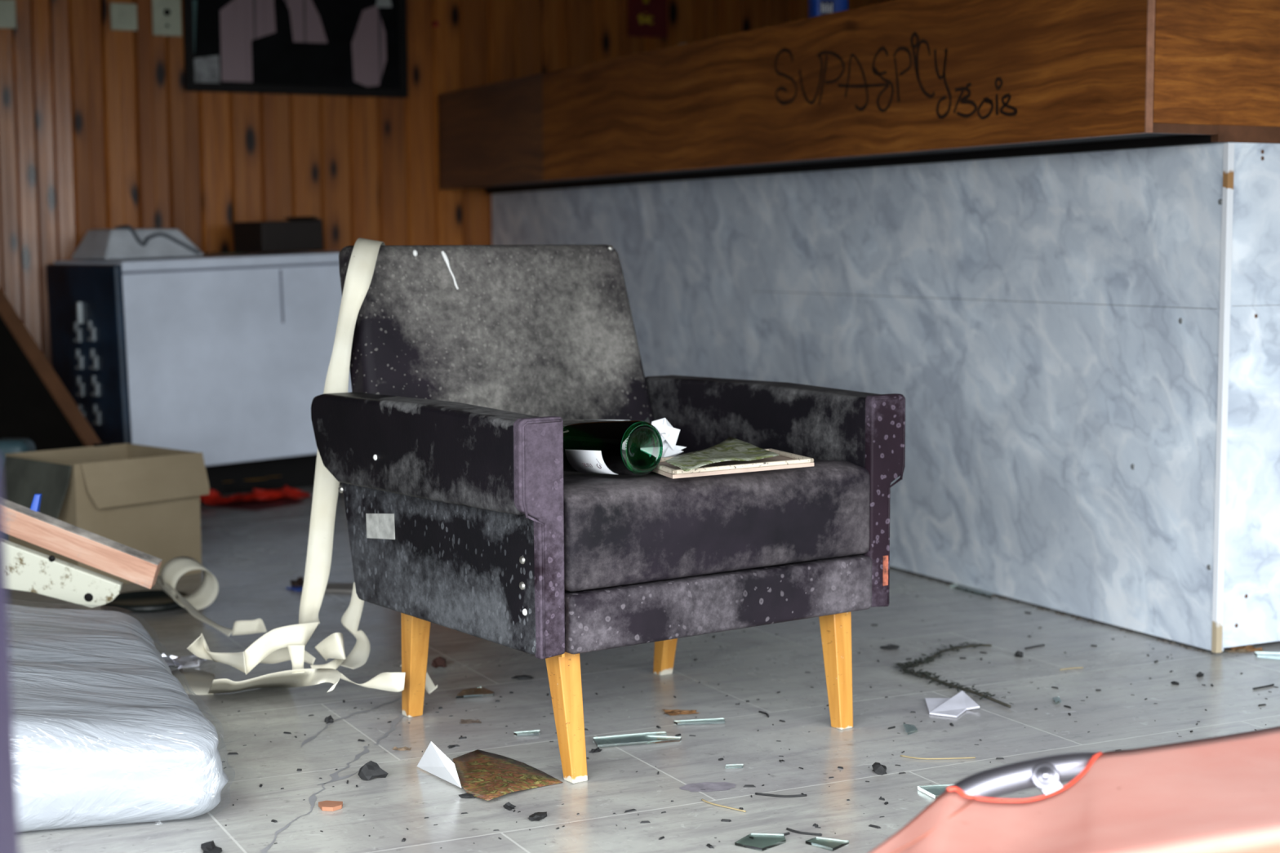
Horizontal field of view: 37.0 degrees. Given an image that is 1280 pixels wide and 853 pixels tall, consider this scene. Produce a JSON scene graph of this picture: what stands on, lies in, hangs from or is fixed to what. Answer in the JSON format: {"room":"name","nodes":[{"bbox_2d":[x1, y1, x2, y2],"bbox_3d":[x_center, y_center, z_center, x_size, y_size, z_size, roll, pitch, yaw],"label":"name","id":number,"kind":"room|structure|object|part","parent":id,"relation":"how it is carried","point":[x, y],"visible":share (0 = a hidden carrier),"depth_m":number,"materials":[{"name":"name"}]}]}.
{"room":"damaged room","nodes":[
{"label":"damaged room","id":0,"kind":"room"},
{"bbox_2d":[0,0,76,367],"bbox_3d":[-3.431,-1.103,6.103,3.100,2.750,0.080,-2,6,-19],"label":"wall","id":1,"kind":"structure","parent":0,"point":[37,216],"depth_m":6.56,"materials":[{"name":"brown wood"}]},
{"bbox_2d":[0,0,16,28],"bbox_3d":[-2.170,-1.399,6.473,0.105,0.096,0.018,-2,6,-20],"label":"light switch","id":2,"kind":"object","parent":1,"relation":"attached to","point":[7,7],"visible":1,"depth_m":6.48,"materials":[{"name":"beige plastic"}]},
{"bbox_2d":[68,0,892,254],"bbox_3d":[0.104,-1.265,7.644,4.641,2.750,0.081,-3,6,-26],"label":"wall","id":3,"kind":"structure","parent":0,"point":[149,152],"depth_m":7.00,"materials":[{"name":"brown wood"}]},
{"bbox_2d":[110,2,137,31],"bbox_3d":[-1.791,-1.422,6.630,0.090,0.092,0.018,-3,6,-26],"label":"light switch","id":4,"kind":"object","parent":3,"relation":"attached to","point":[123,16],"visible":1,"depth_m":6.62,"materials":[{"name":"beige plastic"}]},
{"bbox_2d":[151,0,182,36],"bbox_3d":[-1.658,-1.466,6.693,0.100,0.191,0.015,-3,6,-26],"label":"wall socket","id":5,"kind":"object","parent":3,"relation":"attached to","point":[166,14],"visible":1,"depth_m":6.69,"materials":[{"name":"beige plastic"}]},
{"bbox_2d":[182,0,408,97],"bbox_3d":[-1.235,-1.462,6.897,0.820,0.520,0.027,-3,6,-26],"label":"picture frame","id":6,"kind":"object","parent":3,"relation":"attached to","point":[313,47],"visible":1,"depth_m":6.90,"materials":[{"name":"black paint"}]},
{"bbox_2d":[432,20,439,27],"bbox_3d":[-0.761,-1.504,7.136,0.024,0.024,0.015,-3,6,-26],"label":"knot","id":7,"kind":"object","parent":3,"relation":"attached to","point":[435,24],"visible":1,"depth_m":7.13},
{"bbox_2d":[627,0,667,37],"bbox_3d":[0.033,-1.634,7.515,0.170,0.200,0.024,-3,6,-26],"label":"wall sign","id":8,"kind":"object","parent":3,"relation":"attached to","point":[646,18],"visible":1,"depth_m":7.52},
{"bbox_2d":[6,484,1279,852],"bbox_3d":[0.001,0.257,6.579,14.000,0.080,10.950,0,5,0],"label":"floor","id":9,"kind":"structure","parent":0,"point":[253,557],"depth_m":3.38,"materials":[{"name":"tile"}]},
{"bbox_2d":[0,468,19,852],"bbox_3d":[-0.437,0.370,1.244,0.074,0.706,0.083,0,5,0],"label":"post","id":10,"kind":"object","parent":9,"relation":"on","point":[9,824],"visible":1,"depth_m":1.24,"materials":[{"name":"paint"}]},
{"bbox_2d":[0,437,35,540],"bbox_3d":[-1.679,0.197,5.121,0.110,0.330,0.110,0,5,0],"label":"canister","id":11,"kind":"object","parent":9,"relation":"on","point":[7,445],"visible":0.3,"depth_m":5.06,"materials":[{"name":"metal"}]},
{"bbox_2d":[0,288,101,451],"bbox_3d":[-2.288,-0.235,5.574,1.304,1.111,1.089,4,7,37],"label":"leaning board","id":12,"kind":"object","parent":9,"relation":"on","point":[36,406],"visible":0.42,"depth_m":5.81,"materials":[{"name":"wood"}]},
{"bbox_3d":[-2.291,-0.231,5.576,1.295,1.102,1.089,4,7,37],"label":"panel","id":13,"kind":"part","parent":12,"relation":"part of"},
{"bbox_2d":[4,539,123,608],"bbox_3d":[-1.222,0.348,3.695,0.458,0.294,0.099,0,5,0],"label":"metal plate","id":14,"kind":"object","parent":9,"relation":"on","point":[27,570],"visible":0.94,"depth_m":3.65,"materials":[{"name":"white metal"}]},
{"bbox_2d":[1,497,162,589],"bbox_3d":[-1.208,0.170,3.632,0.599,0.280,0.039,0,5,2],"label":"wooden plank","id":15,"kind":"object","parent":14,"relation":"on","point":[47,532],"visible":0.97,"depth_m":3.62,"materials":[{"name":"brown wood"}]},
{"bbox_2d":[30,493,41,511],"bbox_3d":[-1.151,0.148,3.638,0.023,0.040,0.020,0,5,0],"label":"peg","id":16,"kind":"object","parent":15,"relation":"attached to","point":[36,503],"visible":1,"depth_m":3.63,"materials":[{"name":"blue plastic"}]},
{"bbox_2d":[0,442,208,583],"bbox_3d":[-1.383,0.223,4.894,0.383,0.318,0.418,5,7,44],"label":"cardboard box","id":17,"kind":"object","parent":9,"relation":"on","point":[145,499],"visible":0.7,"depth_m":4.80,"materials":[{"name":"brown cardboard"}]},
{"bbox_2d":[7,604,228,832],"bbox_3d":[-1.165,0.442,3.078,1.025,0.222,0.969,-1,6,-13],"label":"mattress","id":18,"kind":"object","parent":9,"relation":"on","point":[105,733],"visible":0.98,"depth_m":2.78,"materials":[{"name":"plastic"}]},
{"bbox_2d":[101,590,190,613],"bbox_3d":[-1.160,0.411,4.494,0.208,0.018,0.208,0,5,0],"label":"lid","id":19,"kind":"object","parent":9,"relation":"on","point":[141,601],"visible":0.65,"depth_m":4.49,"materials":[{"name":"plastic"}]},
{"bbox_2d":[161,650,204,666],"bbox_3d":[-0.947,0.467,3.848,0.142,0.026,0.081,0,5,0],"label":"wrapper","id":20,"kind":"object","parent":9,"relation":"on","point":[173,659],"visible":0.6,"depth_m":3.84,"materials":[{"name":"silver metal"}]},
{"bbox_2d":[171,667,214,694],"bbox_3d":[-0.864,0.492,3.697,0.083,0.001,0.243,-2,6,-13],"label":"tape strip","id":21,"kind":"object","parent":9,"relation":"on","point":[194,682],"visible":0.71,"depth_m":3.70,"materials":[{"name":"paper"}]},
{"bbox_2d":[156,556,232,636],"bbox_3d":[-0.919,0.373,4.118,0.125,0.120,0.555,-3,6,-26],"label":"tape strip","id":22,"kind":"object","parent":9,"relation":"on","point":[171,571],"visible":1,"depth_m":4.30,"materials":[{"name":"paper"}]},
{"bbox_2d":[45,250,351,495],"bbox_3d":[-1.422,-0.179,6.464,0.979,0.822,0.578,-4,7,-38],"label":"cabinet","id":23,"kind":"object","parent":9,"relation":"on","point":[224,357],"visible":0.75,"depth_m":6.18,"materials":[{"name":"white metal"}]},
{"bbox_3d":[-1.784,-0.190,6.181,0.046,0.668,0.574,-4,7,-38],"label":"panel","id":24,"kind":"part","parent":23,"relation":"part of","materials":[{"name":"black plastic"}]},
{"bbox_2d":[71,224,204,259],"bbox_3d":[-1.641,-0.605,6.242,0.340,0.109,0.306,-7,8,-38],"label":"plastic basin","id":25,"kind":"object","parent":23,"relation":"on","point":[122,242],"visible":1,"depth_m":6.14,"materials":[{"name":"plastic"}]},
{"bbox_3d":[-1.415,-0.558,6.429,0.926,0.060,0.568,-4,7,-38],"label":"lid","id":26,"kind":"part","parent":23,"relation":"part of","materials":[{"name":"white metal"}]},
{"bbox_2d":[202,251,250,253],"bbox_3d":[-1.414,-0.587,6.452,0.192,0.008,0.122,0,5,0],"label":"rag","id":27,"kind":"object","parent":23,"relation":"on","point":[232,252],"visible":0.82,"depth_m":6.42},
{"bbox_2d":[232,216,324,252],"bbox_3d":[-1.250,-0.666,6.617,0.242,0.118,0.220,-7,8,-38],"label":"box","id":28,"kind":"object","parent":23,"relation":"on","point":[297,233],"visible":0.95,"depth_m":6.54,"materials":[{"name":"cardboard"}]},
{"bbox_2d":[200,840,222,852],"bbox_3d":[-0.596,0.586,2.658,0.028,0.011,0.059,-2,6,-16],"label":"flake","id":29,"kind":"object","parent":9,"relation":"on","point":[210,846],"visible":1,"depth_m":2.65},
{"bbox_2d":[231,618,266,635],"bbox_3d":[-0.780,0.403,3.819,0.084,0.037,0.021,1,6,17],"label":"tape strip","id":30,"kind":"object","parent":9,"relation":"on","point":[256,626],"visible":1,"depth_m":3.82,"materials":[{"name":"paper"}]},
{"bbox_2d":[209,493,304,511],"bbox_3d":[-1.272,0.249,6.292,0.297,0.002,0.432,-3,6,-24],"label":"sheet","id":31,"kind":"object","parent":9,"relation":"on","point":[261,503],"visible":0.65,"depth_m":6.24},
{"bbox_2d":[200,475,308,504],"bbox_3d":[-1.289,0.209,6.316,0.415,0.066,0.170,-4,7,-37],"label":"snack packet","id":32,"kind":"object","parent":31,"relation":"on","point":[206,499],"visible":0.91,"depth_m":6.29,"materials":[{"name":"red plastic"}]},
{"bbox_2d":[222,475,281,482],"bbox_3d":[-1.283,0.174,6.328,0.230,0.001,0.062,-4,7,-37],"label":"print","id":33,"kind":"object","parent":32,"relation":"attached to","point":[273,476],"depth_m":6.32},
{"bbox_2d":[280,493,339,497],"bbox_3d":[-1.108,0.230,6.422,0.203,0.008,0.054,-1,6,-11],"label":"packet","id":34,"kind":"object","parent":31,"relation":"on","point":[307,495],"visible":0.6,"depth_m":6.41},
{"bbox_2d":[186,622,346,693],"bbox_3d":[-0.659,0.438,3.439,0.280,0.166,0.421,-3,6,-25],"label":"tape strip","id":35,"kind":"object","parent":9,"relation":"on","point":[311,677],"depth_m":3.43,"materials":[{"name":"paper"}]},
{"bbox_3d":[-0.747,0.406,3.443,0.157,0.057,0.054,3,7,34],"label":"paper tape strip","id":36,"kind":"part","parent":35,"relation":"part of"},
{"bbox_3d":[-0.644,0.396,3.423,0.152,0.079,0.023,-5,7,-40],"label":"paper tape strip","id":37,"kind":"part","parent":35,"relation":"part of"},
{"bbox_3d":[-0.656,0.417,3.501,0.138,0.035,0.014,1,6,14],"label":"paper tape strip","id":38,"kind":"part","parent":35,"relation":"part of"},
{"bbox_3d":[-0.612,0.414,3.400,0.031,0.042,0.050,-1,5,-9],"label":"paper tape strip","id":39,"kind":"part","parent":35,"relation":"part of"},
{"bbox_3d":[-0.548,0.406,3.441,0.047,0.085,0.092,-6,8,-44],"label":"paper tape strip","id":40,"kind":"part","parent":35,"relation":"part of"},
{"bbox_2d":[285,586,302,591],"bbox_3d":[-0.844,0.397,4.697,0.056,0.002,0.040,5,7,44],"label":"wrapper","id":41,"kind":"object","parent":9,"relation":"on","point":[300,588],"visible":0.71,"depth_m":4.69,"materials":[{"name":"plastic"}]},
{"bbox_2d":[290,577,303,586],"bbox_3d":[-0.846,0.384,4.730,0.036,0.023,0.044,0,5,2],"label":"lump","id":42,"kind":"object","parent":9,"relation":"on","point":[299,582],"visible":0.97,"depth_m":4.71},
{"bbox_2d":[324,715,333,724],"bbox_3d":[-0.549,0.517,3.371,0.016,0.014,0.013,-2,6,-20],"label":"flake","id":43,"kind":"object","parent":9,"relation":"on","point":[329,719],"visible":1,"depth_m":3.37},
{"bbox_2d":[318,800,342,811],"bbox_3d":[-0.464,0.568,2.860,0.037,0.006,0.036,0,5,0],"label":"chip","id":44,"kind":"object","parent":9,"relation":"on","point":[325,806],"visible":1,"depth_m":2.85,"materials":[{"name":"ceramic"}]},
{"bbox_2d":[260,697,404,852],"bbox_3d":[-0.493,0.544,3.141,0.158,0.001,1.021,0,5,0],"label":"crack","id":45,"kind":"object","parent":9,"relation":"on","point":[313,798],"visible":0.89,"depth_m":3.14,"materials":[{"name":"grey"}]},
{"bbox_2d":[324,582,353,592],"bbox_3d":[-0.709,0.396,4.683,0.179,0.006,0.102,0,5,7],"label":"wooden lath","id":46,"kind":"object","parent":9,"relation":"on","point":[331,587],"visible":0.29,"depth_m":4.68,"materials":[{"name":"wood"}]},
{"bbox_2d":[340,582,370,669],"bbox_3d":[-0.537,0.371,3.570,0.059,0.143,0.114,0,5,0],"label":"tape strip","id":47,"kind":"object","parent":9,"relation":"on","point":[357,657],"visible":0.88,"depth_m":3.62,"materials":[{"name":"paper"}]},
{"bbox_2d":[357,760,387,780],"bbox_3d":[-0.422,0.541,3.017,0.047,0.030,0.027,-2,6,-17],"label":"flake","id":48,"kind":"object","parent":9,"relation":"on","point":[371,770],"visible":1,"depth_m":3.01,"materials":[{"name":"stone"}]},
{"bbox_2d":[339,672,405,692],"bbox_3d":[-0.475,0.445,3.367,0.140,0.035,0.011,2,6,25],"label":"tape strip","id":49,"kind":"object","parent":9,"relation":"on","point":[389,682],"visible":0.98,"depth_m":3.35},
{"bbox_2d":[392,746,410,750],"bbox_3d":[-0.398,0.538,3.190,0.028,0.005,0.017,0,5,0],"label":"dry leaf","id":50,"kind":"object","parent":9,"relation":"on","point":[399,748],"visible":1,"depth_m":3.19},
{"bbox_2d":[400,664,437,693],"bbox_3d":[-0.407,0.459,3.525,0.092,0.056,0.016,5,7,44],"label":"tape strip","id":51,"kind":"object","parent":9,"relation":"on","point":[430,687],"visible":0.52,"depth_m":3.50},
{"bbox_2d":[431,656,446,668],"bbox_3d":[-0.400,0.470,3.816,0.024,0.022,0.028,3,6,32],"label":"lump","id":52,"kind":"object","parent":9,"relation":"on","point":[439,661],"visible":1,"depth_m":3.81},
{"bbox_2d":[458,793,475,798],"bbox_3d":[-0.262,0.563,2.912,0.028,0.006,0.015,1,6,17],"label":"flake","id":53,"kind":"object","parent":9,"relation":"on","point":[464,795],"visible":1,"depth_m":2.91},
{"bbox_2d":[457,719,481,724],"bbox_3d":[-0.300,0.519,3.372,0.044,0.007,0.025,0,5,0],"label":"dry leaf","id":54,"kind":"object","parent":9,"relation":"on","point":[473,721],"visible":1,"depth_m":3.37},
{"bbox_2d":[456,686,493,698],"bbox_3d":[-0.313,0.499,3.584,0.073,0.005,0.062,-2,6,-13],"label":"shard","id":55,"kind":"object","parent":9,"relation":"on","point":[481,691],"visible":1,"depth_m":3.56,"materials":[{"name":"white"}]},
{"bbox_2d":[417,742,562,800],"bbox_3d":[-0.250,0.516,3.005,0.199,0.080,0.248,-4,7,-37],"label":"debris","id":56,"kind":"object","parent":9,"relation":"on","point":[486,775],"visible":1,"depth_m":2.99,"materials":[{"name":"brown paper"}]},
{"bbox_2d":[502,802,515,810],"bbox_3d":[-0.195,0.566,2.851,0.014,0.011,0.028,-4,6,-31],"label":"flake","id":57,"kind":"object","parent":9,"relation":"on","point":[508,806],"visible":1,"depth_m":2.85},
{"bbox_2d":[511,675,533,679],"bbox_3d":[-0.228,0.486,3.709,0.044,0.007,0.018,1,5,9],"label":"flake","id":58,"kind":"object","parent":9,"relation":"on","point":[522,677],"visible":1,"depth_m":3.70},
{"bbox_2d":[513,729,539,736],"bbox_3d":[-0.192,0.527,3.280,0.046,0.004,0.021,-2,6,-17],"label":"shard","id":59,"kind":"object","parent":9,"relation":"on","point":[529,732],"visible":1,"depth_m":3.27,"materials":[{"name":"white"}]},
{"bbox_2d":[528,812,546,821],"bbox_3d":[-0.150,0.571,2.805,0.024,0.009,0.038,2,6,27],"label":"flake","id":60,"kind":"object","parent":9,"relation":"on","point":[538,816],"visible":1,"depth_m":2.80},
{"bbox_2d":[588,747,602,753],"bbox_3d":[-0.074,0.537,3.172,0.015,0.006,0.025,2,6,22],"label":"flake","id":61,"kind":"object","parent":9,"relation":"on","point":[597,749],"visible":1,"depth_m":3.17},
{"bbox_2d":[311,244,905,783],"bbox_3d":[-0.090,0.096,3.413,0.794,0.839,0.802,-4,7,-35],"label":"armchair","id":62,"kind":"object","parent":9,"relation":"on","point":[468,363],"visible":0.92,"depth_m":3.24,"materials":[{"name":"fabric"}]},
{"bbox_2d":[298,237,385,624],"bbox_3d":[-0.550,0.003,3.562,0.160,0.706,0.295,0,5,0],"label":"tape strip","id":63,"kind":"object","parent":62,"relation":"hanging from","point":[362,264],"visible":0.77,"depth_m":3.51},
{"bbox_3d":[-0.400,0.412,3.396,0.041,0.215,0.065,-4,7,-35],"label":"leg","id":64,"kind":"part","parent":62,"relation":"part of","materials":[{"name":"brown wood"}]},
{"bbox_3d":[-0.357,0.036,3.172,0.080,0.158,0.697,-4,7,-35],"label":"armrest","id":65,"kind":"part","parent":62,"relation":"part of","materials":[{"name":"fabric"}]},
{"bbox_3d":[-0.332,0.211,3.180,0.043,0.234,0.658,-4,7,-35],"label":"panel","id":66,"kind":"part","parent":62,"relation":"part of","materials":[{"name":"fabric"}]},
{"bbox_3d":[-0.265,-0.117,3.638,0.640,0.456,0.202,-4,7,-35],"label":"backrest","id":67,"kind":"part","parent":62,"relation":"part of","materials":[{"name":"fabric"}]},
{"bbox_3d":[-0.153,0.170,2.899,0.080,0.370,0.020,-4,7,-35],"label":"panel","id":68,"kind":"part","parent":62,"relation":"part of","materials":[{"name":"fabric"}]},
{"bbox_3d":[-0.117,0.449,3.000,0.045,0.215,0.059,-4,7,-35],"label":"leg","id":69,"kind":"part","parent":62,"relation":"part of","materials":[{"name":"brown wood"}]},
{"bbox_2d":[563,418,662,475],"bbox_3d":[-0.095,0.029,3.143,0.088,0.097,0.328,-5,7,-39],"label":"wine bottle","id":70,"kind":"object","parent":62,"relation":"on","point":[603,446],"visible":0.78,"depth_m":3.04,"materials":[{"name":"green glass"}]},
{"bbox_3d":[0.058,0.379,3.723,0.041,0.215,0.065,-4,7,-35],"label":"leg","id":71,"kind":"part","parent":62,"relation":"part of","materials":[{"name":"brown wood"}]},
{"bbox_2d":[651,417,685,457],"bbox_3d":[0.043,0.020,3.296,0.068,0.071,0.034,-3,6,-25],"label":"tissue","id":72,"kind":"object","parent":62,"relation":"on","point":[668,434],"visible":0.64,"depth_m":3.29,"materials":[{"name":"white paper"}]},
{"bbox_3d":[-0.042,0.263,3.365,0.631,0.085,0.550,-4,7,-35],"label":"seat frame","id":73,"kind":"part","parent":62,"relation":"part of","materials":[{"name":"black fabric"}]},
{"bbox_2d":[563,453,870,591],"bbox_3d":[-0.026,0.135,3.343,0.626,0.164,0.609,-4,7,-35],"label":"seat cushion","id":74,"kind":"object","parent":62,"relation":"on","point":[652,531],"depth_m":3.08,"materials":[{"name":"fabric"}]},
{"bbox_3d":[0.138,0.287,3.129,0.626,0.092,0.040,-4,7,-35],"label":"rail","id":75,"kind":"part","parent":62,"relation":"part of","materials":[{"name":"fabric"}]},
{"bbox_2d":[652,448,813,478],"bbox_3d":[0.141,0.060,3.153,0.384,0.026,0.250,-4,6,-33],"label":"board","id":76,"kind":"object","parent":62,"relation":"on","point":[785,460],"visible":0.62,"depth_m":3.05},
{"bbox_2d":[665,436,779,471],"bbox_3d":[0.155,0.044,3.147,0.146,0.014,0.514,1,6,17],"label":"leaflet","id":77,"kind":"object","parent":76,"relation":"on","point":[731,449],"visible":1,"depth_m":3.13,"materials":[{"name":"paper"}]},
{"bbox_3d":[0.219,-0.005,3.584,0.080,0.158,0.697,-4,7,-35],"label":"armrest","id":78,"kind":"part","parent":62,"relation":"part of","materials":[{"name":"fabric"}]},
{"bbox_3d":[0.343,0.415,3.328,0.041,0.215,0.059,-4,7,-35],"label":"leg","id":79,"kind":"part","parent":62,"relation":"part of","materials":[{"name":"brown wood"}]},
{"bbox_3d":[0.424,0.129,3.311,0.080,0.370,0.020,-4,7,-35],"label":"panel","id":80,"kind":"part","parent":62,"relation":"part of","materials":[{"name":"fabric"}]},
{"bbox_2d":[593,731,681,747],"bbox_3d":[-0.006,0.530,3.238,0.150,0.005,0.054,-2,6,-16],"label":"shard","id":81,"kind":"object","parent":9,"relation":"on","point":[651,737],"visible":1,"depth_m":3.23,"materials":[{"name":"white"}]},
{"bbox_2d":[660,709,700,715],"bbox_3d":[0.073,0.512,3.431,0.073,0.006,0.034,0,5,0],"label":"dry leaf","id":82,"kind":"object","parent":9,"relation":"on","point":[677,712],"visible":1,"depth_m":3.43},
{"bbox_2d":[673,718,724,724],"bbox_3d":[0.106,0.519,3.354,0.090,0.004,0.023,-1,6,-11],"label":"shard","id":83,"kind":"object","parent":9,"relation":"on","point":[714,721],"visible":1,"depth_m":3.35,"materials":[{"name":"white"}]},
{"bbox_2d":[679,782,736,791],"bbox_3d":[0.105,0.559,2.961,0.089,0.001,0.055,0,5,0],"label":"stain","id":84,"kind":"object","parent":9,"relation":"on","point":[708,786],"visible":1,"depth_m":2.96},
{"bbox_2d":[701,799,746,812],"bbox_3d":[0.123,0.567,2.857,0.089,0.002,0.008,5,8,45],"label":"straw","id":85,"kind":"object","parent":9,"relation":"on","point":[717,805],"visible":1,"depth_m":2.85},
{"bbox_2d":[725,764,743,768],"bbox_3d":[0.152,0.546,3.069,0.030,0.004,0.009,-1,5,-6],"label":"shard","id":86,"kind":"object","parent":9,"relation":"on","point":[734,766],"visible":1,"depth_m":3.06,"materials":[{"name":"white"}]},
{"bbox_2d":[222,595,1278,848],"bbox_3d":[0.222,0.494,3.631,1.990,0.003,1.973,0,5,0],"label":"debris","id":87,"kind":"object","parent":9,"relation":"on","point":[815,825],"visible":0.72,"depth_m":3.22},
{"bbox_2d":[734,833,786,851],"bbox_3d":[0.172,0.582,2.686,0.056,0.004,0.071,4,7,36],"label":"shard","id":88,"kind":"object","parent":9,"relation":"on","point":[758,842],"visible":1,"depth_m":2.68,"materials":[{"name":"white"}]},
{"bbox_2d":[758,711,768,717],"bbox_3d":[0.224,0.514,3.415,0.008,0.004,0.040,-2,6,-21],"label":"straw","id":89,"kind":"object","parent":9,"relation":"on","point":[761,712],"visible":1,"depth_m":3.42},
{"bbox_2d":[755,792,806,797],"bbox_3d":[0.214,0.562,2.910,0.079,0.004,0.013,0,5,7],"label":"twig","id":90,"kind":"object","parent":9,"relation":"on","point":[756,793],"visible":1,"depth_m":2.91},
{"bbox_2d":[786,827,822,835],"bbox_3d":[0.233,0.579,2.725,0.056,0.004,0.010,3,6,31],"label":"twig","id":91,"kind":"object","parent":9,"relation":"on","point":[787,828],"visible":1,"depth_m":2.72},
{"bbox_2d":[805,837,848,851],"bbox_3d":[0.264,0.583,2.675,0.049,0.004,0.042,5,8,44],"label":"shard","id":92,"kind":"object","parent":9,"relation":"on","point":[832,845],"visible":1,"depth_m":2.67,"materials":[{"name":"white"}]},
{"bbox_2d":[437,0,1279,653],"bbox_3d":[1.239,-0.444,6.035,2.512,1.399,3.911,-3,6,-26],"label":"bar counter","id":93,"kind":"object","parent":9,"relation":"on","point":[1049,228],"depth_m":4.42,"materials":[{"name":"stone"}]},
{"bbox_2d":[808,0,848,17],"bbox_3d":[0.520,-1.210,5.277,0.105,0.280,0.072,-2,6,-14],"label":"detergent bottle","id":94,"kind":"object","parent":93,"relation":"on","point":[815,7],"visible":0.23,"depth_m":5.25,"materials":[{"name":"blue plastic"}]},
{"bbox_3d":[0.313,-0.214,5.597,0.020,1.030,3.908,-3,6,-26],"label":"panel","id":95,"kind":"part","parent":93,"relation":"part of","materials":[{"name":"grey laminate"}]},
{"bbox_3d":[2.208,-0.110,4.371,2.280,1.024,0.020,-3,6,-26],"label":"panel","id":96,"kind":"part","parent":93,"relation":"part of","materials":[{"name":"grey laminate"}]},
{"bbox_2d":[871,762,886,775],"bbox_3d":[0.379,0.542,3.038,0.021,0.017,0.030,-4,7,-36],"label":"flake","id":97,"kind":"object","parent":9,"relation":"on","point":[879,769],"visible":1,"depth_m":3.03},
{"bbox_2d":[880,644,899,649],"bbox_3d":[0.519,0.457,3.966,0.041,0.010,0.018,-1,5,-3],"label":"flake","id":98,"kind":"object","parent":9,"relation":"on","point":[890,646],"visible":1,"depth_m":3.96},
{"bbox_2d":[902,723,917,734],"bbox_3d":[0.468,0.523,3.299,0.020,0.004,0.063,0,5,0],"label":"shard","id":99,"kind":"object","parent":9,"relation":"on","point":[909,729],"visible":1,"depth_m":3.30,"materials":[{"name":"white"}]},
{"bbox_2d":[917,784,952,798],"bbox_3d":[0.467,0.557,2.929,0.065,0.005,0.053,-2,6,-21],"label":"shard","id":100,"kind":"object","parent":9,"relation":"on","point":[934,791],"visible":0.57,"depth_m":2.93,"materials":[{"name":"white"}]},
{"bbox_2d":[900,755,975,759],"bbox_3d":[0.486,0.541,3.117,0.121,0.002,0.018,0,5,7],"label":"straw","id":101,"kind":"object","parent":9,"relation":"on","point":[900,755],"visible":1,"depth_m":3.11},
{"bbox_2d":[924,690,979,717],"bbox_3d":[0.564,0.502,3.457,0.095,0.015,0.142,0,5,0],"label":"folded paper","id":102,"kind":"object","parent":9,"relation":"on","point":[953,707],"visible":1,"depth_m":3.45,"materials":[{"name":"paper"}]},
{"bbox_2d":[892,640,1013,708],"bbox_3d":[0.597,0.477,3.726,0.216,0.014,0.562,0,5,6],"label":"stalk","id":103,"kind":"object","parent":9,"relation":"on","point":[926,674],"visible":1,"depth_m":3.71,"materials":[{"name":"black plant"}]},
{"bbox_2d":[950,584,993,598],"bbox_3d":[0.806,0.396,4.607,0.022,0.006,0.165,-3,6,-27],"label":"shard","id":104,"kind":"object","parent":9,"relation":"on","point":[984,593],"visible":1,"depth_m":4.60,"materials":[{"name":"white"}]},
{"bbox_2d":[1014,650,1022,657],"bbox_3d":[0.771,0.463,3.887,0.017,0.012,0.023,3,6,29],"label":"flake","id":105,"kind":"object","parent":9,"relation":"on","point":[1018,654],"visible":1,"depth_m":3.88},
{"bbox_2d":[1024,644,1044,649],"bbox_3d":[0.821,0.458,3.975,0.060,0.003,0.005,-4,7,-38],"label":"straw","id":106,"kind":"object","parent":9,"relation":"on","point":[1042,645],"visible":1,"depth_m":3.97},
{"bbox_2d":[889,567,1214,654],"bbox_3d":[0.597,0.357,5.049,0.026,0.004,2.582,-3,6,-26],"label":"grit","id":107,"kind":"object","parent":9,"relation":"on","point":[999,597],"visible":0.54,"depth_m":4.26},
{"bbox_2d":[1052,696,1061,704],"bbox_3d":[0.764,0.502,3.502,0.013,0.004,0.047,0,5,5],"label":"shard","id":108,"kind":"object","parent":9,"relation":"on","point":[1056,700],"visible":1,"depth_m":3.50,"materials":[{"name":"white"}]},
{"bbox_2d":[1059,666,1083,670],"bbox_3d":[0.850,0.477,3.769,0.053,0.002,0.006,-2,6,-20],"label":"straw","id":109,"kind":"object","parent":9,"relation":"on","point":[1077,667],"visible":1,"depth_m":3.77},
{"bbox_2d":[869,726,1279,852],"bbox_3d":[0.604,0.486,2.008,1.024,0.314,0.552,-2,6,-14],"label":"lounger","id":110,"kind":"object","parent":9,"relation":"on","point":[1219,794],"visible":1,"depth_m":2.04,"materials":[{"name":"pink plastic"}]},
{"bbox_2d":[1170,681,1179,684],"bbox_3d":[1.019,0.488,3.638,0.013,0.006,0.016,0,5,-1],"label":"flake","id":111,"kind":"object","parent":9,"relation":"on","point":[1171,682],"visible":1,"depth_m":3.63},
{"bbox_2d":[1195,671,1204,677],"bbox_3d":[1.086,0.480,3.704,0.013,0.008,0.024,3,7,34],"label":"flake","id":112,"kind":"object","parent":9,"relation":"on","point":[1199,674],"visible":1,"depth_m":3.70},
{"bbox_2d":[1224,648,1251,653],"bbox_3d":[1.226,0.461,3.921,0.061,0.006,0.019,0,5,0],"label":"scrap","id":113,"kind":"object","parent":9,"relation":"on","point":[1247,650],"visible":1,"depth_m":3.92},
{"bbox_2d":[1230,645,1263,650],"bbox_3d":[1.250,0.457,3.937,0.071,0.010,0.028,0,5,0],"label":"dry leaf","id":114,"kind":"object","parent":9,"relation":"on","point":[1245,647],"visible":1,"depth_m":3.94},
{"bbox_2d":[1253,684,1274,689],"bbox_3d":[1.178,0.491,3.607,0.061,0.003,0.006,-4,7,-35],"label":"straw","id":115,"kind":"object","parent":9,"relation":"on","point":[1271,685],"visible":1,"depth_m":3.60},
{"bbox_2d":[1254,651,1279,659],"bbox_3d":[1.296,0.464,3.866,0.104,0.006,0.042,3,6,30],"label":"shard","id":116,"kind":"object","parent":9,"relation":"on","point":[1276,655],"visible":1,"depth_m":3.87,"materials":[{"name":"white"}]}
]}

